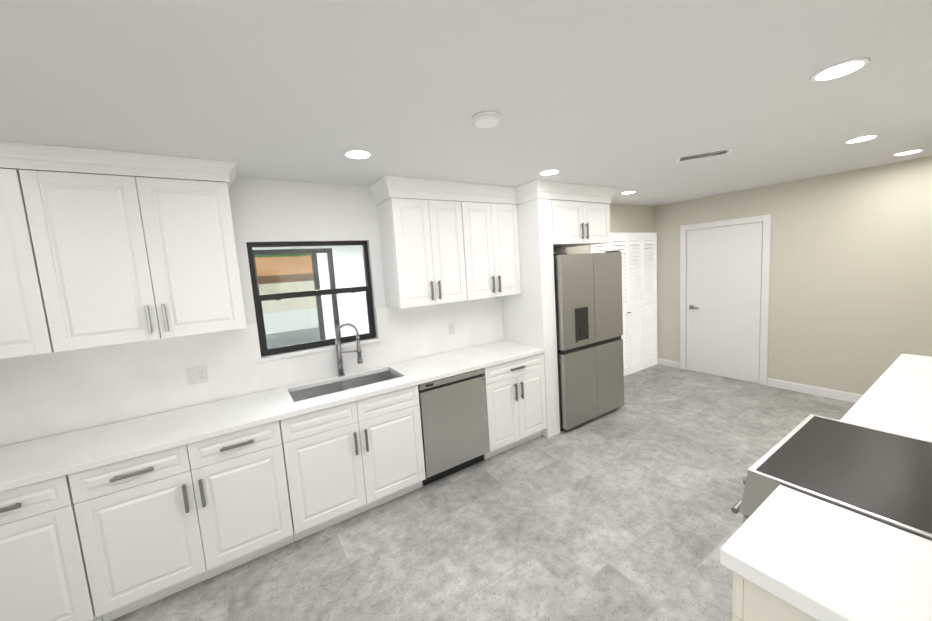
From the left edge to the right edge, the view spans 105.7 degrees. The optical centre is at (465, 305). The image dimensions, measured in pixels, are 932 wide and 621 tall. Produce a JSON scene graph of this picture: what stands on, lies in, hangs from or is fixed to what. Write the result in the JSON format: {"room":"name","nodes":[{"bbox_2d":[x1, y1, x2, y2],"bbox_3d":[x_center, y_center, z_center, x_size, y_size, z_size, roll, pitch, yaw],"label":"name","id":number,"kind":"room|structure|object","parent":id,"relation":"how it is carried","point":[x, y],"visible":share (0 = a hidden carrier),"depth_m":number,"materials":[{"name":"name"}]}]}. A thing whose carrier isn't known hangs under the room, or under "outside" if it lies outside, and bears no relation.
{"room":"kitchen","nodes":[
{"label":"kitchen","id":0,"kind":"room"},
{"bbox_2d":[252,245,368,347],"bbox_3d":[-2.172,-0.093,4.784,7.300,3.100,4.045,-8,7,-32],"label":"exterior sunroom","id":1,"kind":"structure","parent":0,"point":[337,301],"depth_m":6.67,"materials":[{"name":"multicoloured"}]},
{"bbox_2d":[0,168,654,446],"bbox_3d":[-0.137,0.119,3.616,7.600,2.465,0.150,-8,7,-32],"label":"wall","id":2,"kind":"structure","parent":0,"point":[266,210],"depth_m":2.78,"materials":[{"name":"white paint"}]},
{"bbox_2d":[0,168,53,358],"bbox_3d":[-2.609,-0.171,1.678,0.850,0.925,0.363,-8,7,-32],"label":"upper cabinet","id":3,"kind":"object","parent":2,"relation":"attached to","point":[24,328],"visible":0.52,"depth_m":1.75,"materials":[{"name":"white wood"}]},
{"bbox_2d":[19,170,246,351],"bbox_3d":[-1.893,-0.268,2.139,0.860,0.925,0.363,-8,7,-32],"label":"upper cabinet","id":4,"kind":"object","parent":2,"relation":"attached to","point":[123,259],"visible":1,"depth_m":1.98,"materials":[{"name":"white wood"}]},
{"bbox_2d":[0,141,235,192],"bbox_3d":[-2.255,-0.739,1.863,1.768,0.113,0.379,-8,7,-32],"label":"crown molding","id":5,"kind":"structure","parent":4,"relation":"on","point":[28,156],"depth_m":1.90,"materials":[{"name":"white wood"}]},
{"bbox_2d":[185,365,208,384],"bbox_3d":[-1.839,0.478,2.418,0.116,0.115,0.009,-8,7,-32],"label":"outlet","id":6,"kind":"object","parent":2,"relation":"attached to","point":[196,375],"visible":1,"depth_m":2.42,"materials":[{"name":"white plastic"}]},
{"bbox_2d":[0,296,503,445],"bbox_3d":[-1.307,0.352,2.770,4.083,0.513,0.012,-8,7,-32],"label":"backsplash","id":7,"kind":"structure","parent":2,"relation":"attached to","point":[47,394],"depth_m":2.37,"materials":[{"name":"white stone"}]},
{"bbox_2d":[246,241,375,356],"bbox_3d":[-1.216,-0.087,2.888,0.896,0.854,0.060,-8,7,-32],"label":"window","id":8,"kind":"structure","parent":2,"relation":"in","point":[259,312],"depth_m":2.85,"materials":[{"name":"black"}]},
{"bbox_2d":[258,339,380,362],"bbox_3d":[-1.143,0.358,2.868,0.940,0.026,0.026,-8,7,-32],"label":"window sill","id":9,"kind":"structure","parent":2,"relation":"attached to","point":[312,351],"depth_m":2.81,"materials":[{"name":"white"}]},
{"bbox_2d":[377,198,466,308],"bbox_3d":[-0.369,-0.453,3.119,0.653,0.885,0.363,-8,7,-32],"label":"upper cabinet","id":10,"kind":"object","parent":2,"relation":"attached to","point":[422,251],"depth_m":2.97,"materials":[{"name":"white wood"}]},
{"bbox_2d":[448,322,455,334],"bbox_3d":[-0.138,0.230,3.511,0.070,0.115,0.008,-8,7,-32],"label":"electrical outlet","id":11,"kind":"object","parent":2,"relation":"attached to","point":[451,328],"visible":1,"depth_m":3.51,"materials":[{"name":"white plastic"}]},
{"bbox_2d":[461,202,520,299],"bbox_3d":[0.178,-0.526,3.471,0.652,0.885,0.363,-8,7,-32],"label":"upper cabinet","id":12,"kind":"object","parent":2,"relation":"attached to","point":[491,249],"depth_m":3.33,"materials":[{"name":"white wood"}]},
{"bbox_2d":[551,200,609,247],"bbox_3d":[1.034,-0.856,3.837,0.886,0.420,0.647,-8,7,-32],"label":"upper cabinet","id":13,"kind":"object","parent":2,"relation":"attached to","point":[574,224],"visible":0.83,"depth_m":3.57,"materials":[{"name":"white wood"}]},
{"bbox_2d":[369,175,616,204],"bbox_3d":[0.399,-1.057,3.398,2.484,0.153,0.668,-8,7,-32],"label":"crown molding","id":14,"kind":"structure","parent":13,"relation":"on","point":[384,188],"depth_m":3.20,"materials":[{"name":"white wood"}]},
{"bbox_2d":[588,233,657,375],"bbox_3d":[2.315,0.002,5.076,1.554,2.064,0.064,-8,7,-32],"label":"doors","id":15,"kind":"structure","parent":2,"relation":"in","point":[639,309],"depth_m":5.22,"materials":[{"name":"white wood"}]},
{"bbox_2d":[595,240,653,278],"bbox_3d":[2.312,0.009,5.108,1.522,2.023,0.005,-8,7,-32],"label":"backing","id":16,"kind":"object","parent":15,"relation":"attached to","point":[623,253],"depth_m":5.01,"materials":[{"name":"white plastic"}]},
{"bbox_2d":[0,0,931,205],"bbox_3d":[1.122,-1.020,1.419,7.600,0.100,5.075,-8,7,-32],"label":"ceiling","id":17,"kind":"structure","parent":0,"point":[639,96],"depth_m":1.45,"materials":[{"name":"white paint"}]},
{"bbox_2d":[343,149,372,158],"bbox_3d":[-0.665,-0.930,2.176,0.180,0.008,0.180,-8,7,-32],"label":"recessed light","id":18,"kind":"object","parent":17,"relation":"in","point":[357,153],"visible":0.98,"depth_m":2.16,"materials":[{"name":"white plastic"}]},
{"bbox_2d":[472,111,500,127],"bbox_3d":[0.103,-0.924,1.764,0.144,0.032,0.144,-8,7,-32],"label":"smoke detector","id":19,"kind":"object","parent":17,"relation":"attached to","point":[486,119],"visible":1,"depth_m":1.73,"materials":[{"name":"white plastic"}]},
{"bbox_2d":[538,169,560,174],"bbox_3d":[0.688,-1.098,2.916,0.180,0.008,0.180,-8,7,-32],"label":"recessed light","id":20,"kind":"object","parent":17,"relation":"in","point":[549,171],"visible":1,"depth_m":2.89,"materials":[{"name":"white plastic"}]},
{"bbox_2d":[620,190,636,193],"bbox_3d":[1.870,-1.299,4.061,0.180,0.008,0.180,-8,7,-32],"label":"recessed light","id":21,"kind":"object","parent":17,"relation":"in","point":[629,192],"visible":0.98,"depth_m":4.04,"materials":[{"name":"white plastic"}]},
{"bbox_2d":[675,147,734,161],"bbox_3d":[1.813,-1.146,2.701,0.360,0.012,0.160,-1,7,25],"label":"ceiling vent","id":22,"kind":"object","parent":17,"relation":"in","point":[704,154],"visible":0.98,"depth_m":2.68,"materials":[{"name":"white plastic"}]},
{"bbox_2d":[810,57,870,81],"bbox_3d":[1.600,-1.007,1.516,0.180,0.008,0.180,-8,7,-32],"label":"recessed light","id":23,"kind":"object","parent":17,"relation":"in","point":[840,69],"visible":0.94,"depth_m":1.50,"materials":[{"name":"white plastic"}]},
{"bbox_2d":[843,134,879,143],"bbox_3d":[2.852,-1.200,2.551,0.180,0.008,0.180,-8,7,-32],"label":"recessed light","id":24,"kind":"object","parent":17,"relation":"in","point":[861,138],"visible":0.98,"depth_m":2.53,"materials":[{"name":"white plastic"}]},
{"bbox_2d":[892,149,923,155],"bbox_3d":[3.806,-1.316,3.044,0.180,0.008,0.180,-8,7,-32],"label":"recessed light","id":25,"kind":"object","parent":17,"relation":"in","point":[907,152],"visible":0.98,"depth_m":3.03,"materials":[{"name":"white plastic"}]},
{"bbox_2d":[111,364,854,620],"bbox_3d":[1.289,1.525,1.693,7.600,0.100,5.075,-8,7,-32],"label":"floor","id":26,"kind":"structure","parent":0,"point":[624,512],"depth_m":2.27,"materials":[{"name":"tile"}]},
{"bbox_2d":[0,475,102,620],"bbox_3d":[-2.415,1.272,1.731,0.905,0.872,0.643,-8,7,-32],"label":"base cabinet","id":27,"kind":"object","parent":26,"relation":"on","point":[43,574],"visible":0.71,"depth_m":1.66,"materials":[{"name":"white wood"}]},
{"bbox_2d":[68,421,293,620],"bbox_3d":[-1.656,1.170,2.218,0.907,0.872,0.643,-8,7,-32],"label":"base cabinet","id":28,"kind":"object","parent":26,"relation":"on","point":[156,526],"visible":0.9,"depth_m":1.93,"materials":[{"name":"white wood"}]},
{"bbox_2d":[279,385,425,541],"bbox_3d":[-0.883,1.066,2.715,0.939,0.872,0.643,-8,7,-32],"label":"base cabinet","id":29,"kind":"object","parent":26,"relation":"on","point":[345,461],"visible":0.92,"depth_m":2.43,"materials":[{"name":"white wood"}]},
{"bbox_2d":[0,340,544,491],"bbox_3d":[-1.117,0.642,2.536,4.083,0.036,0.617,-8,7,-32],"label":"countertop","id":30,"kind":"structure","parent":29,"relation":"on","point":[25,463],"depth_m":2.15,"materials":[{"name":"white stone"}]},
{"bbox_2d":[290,371,398,401],"bbox_3d":[-0.903,0.735,2.742,0.832,0.214,0.397,-8,7,-32],"label":"sink","id":31,"kind":"object","parent":30,"relation":"in","point":[312,392],"visible":0.21,"depth_m":2.87,"materials":[{"name":"silver metal"}]},
{"bbox_2d":[335,323,362,376],"bbox_3d":[-0.968,0.356,2.899,0.195,0.434,0.124,-8,7,-32],"label":"faucet","id":32,"kind":"object","parent":30,"relation":"on","point":[358,350],"visible":1,"depth_m":2.89,"materials":[{"name":"silver metal"}]},
{"bbox_2d":[418,368,488,485],"bbox_3d":[-0.229,0.981,3.133,0.609,0.867,0.592,-8,7,-32],"label":"dishwasher","id":33,"kind":"object","parent":26,"relation":"on","point":[454,421],"visible":0.71,"depth_m":2.87,"materials":[{"name":"silver metal"}]},
{"bbox_2d":[483,353,546,459],"bbox_3d":[0.325,0.904,3.492,0.707,0.872,0.643,-8,7,-32],"label":"base cabinet","id":34,"kind":"object","parent":26,"relation":"on","point":[516,402],"visible":0.71,"depth_m":3.23,"materials":[{"name":"white wood"}]},
{"bbox_2d":[502,199,559,437],"bbox_3d":[0.640,0.140,3.666,0.176,2.309,0.613,-8,7,-32],"label":"panel","id":35,"kind":"object","parent":26,"relation":"on","point":[529,314],"visible":0.62,"depth_m":3.43,"materials":[{"name":"white wood"}]},
{"bbox_2d":[553,250,623,429],"bbox_3d":[1.181,0.328,3.969,0.965,1.801,0.660,-8,7,-32],"label":"refrigerator","id":36,"kind":"object","parent":26,"relation":"on","point":[589,310],"visible":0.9,"depth_m":3.64,"materials":[{"name":"silver metal"}]},
{"bbox_2d":[732,572,817,620],"bbox_3d":[1.094,1.134,0.881,0.410,0.872,0.654,-8,7,-32],"label":"base cabinet","id":37,"kind":"object","parent":26,"relation":"on","point":[752,601],"visible":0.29,"depth_m":0.93,"materials":[{"name":"beige wood"}]},
{"bbox_2d":[720,485,931,620],"bbox_3d":[1.059,0.678,0.821,0.454,0.048,0.643,-8,7,-32],"label":"countertop","id":38,"kind":"structure","parent":37,"relation":"on","point":[817,559],"depth_m":0.91,"materials":[{"name":"white stone"}]},
{"bbox_2d":[731,414,931,540],"bbox_3d":[1.544,1.034,1.264,0.733,0.930,0.813,-8,7,-32],"label":"range","id":39,"kind":"object","parent":26,"relation":"on","point":[884,477],"visible":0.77,"depth_m":1.26,"materials":[{"name":"black glass"}]},
{"bbox_2d":[655,156,931,394],"bbox_3d":[4.360,-0.163,3.494,0.150,2.465,4.925,-8,7,-32],"label":"wall","id":40,"kind":"structure","parent":0,"point":[850,302],"depth_m":3.85,"materials":[{"name":"beige paint"}]},
{"bbox_2d":[680,214,771,385],"bbox_3d":[3.425,-0.066,4.764,0.066,2.122,1.033,-8,7,-32],"label":"door","id":41,"kind":"structure","parent":40,"relation":"in","point":[728,267],"depth_m":4.71,"materials":[{"name":"white wood"}]},
{"bbox_2d":[657,358,862,402],"bbox_3d":[3.915,0.975,4.271,0.014,0.100,3.264,-8,7,-32],"label":"baseboard","id":42,"kind":"structure","parent":40,"relation":"attached to","point":[825,392],"depth_m":4.14,"materials":[{"name":"white wood"}]},
{"label":"outside","id":43,"kind":"structure","parent":0,"visible":0},
{"bbox_2d":[255,254,318,334],"bbox_3d":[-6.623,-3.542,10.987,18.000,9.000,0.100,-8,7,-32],"label":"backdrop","id":44,"kind":"structure","parent":43,"point":[285,279],"depth_m":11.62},
{"bbox_2d":[266,328,319,348],"bbox_3d":[-4.704,1.153,8.985,18.000,0.100,5.850,-8,7,-32],"label":"ground","id":45,"kind":"structure","parent":43,"point":[304,335],"depth_m":10.49,"materials":[{"name":"white"}]},
{"bbox_3d":[2.926,0.887,2.059,0.813,0.872,0.654,-8,7,-32],"label":"cabinet","id":46,"kind":"object","parent":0,"visible":0},
{"bbox_2d":[839,354,931,441],"bbox_3d":[2.570,0.475,1.792,1.655,0.048,0.643,-8,7,-32],"label":"countertop","id":47,"kind":"structure","parent":46,"relation":"on","point":[896,397],"depth_m":1.76,"materials":[{"name":"white stone"}]}
]}

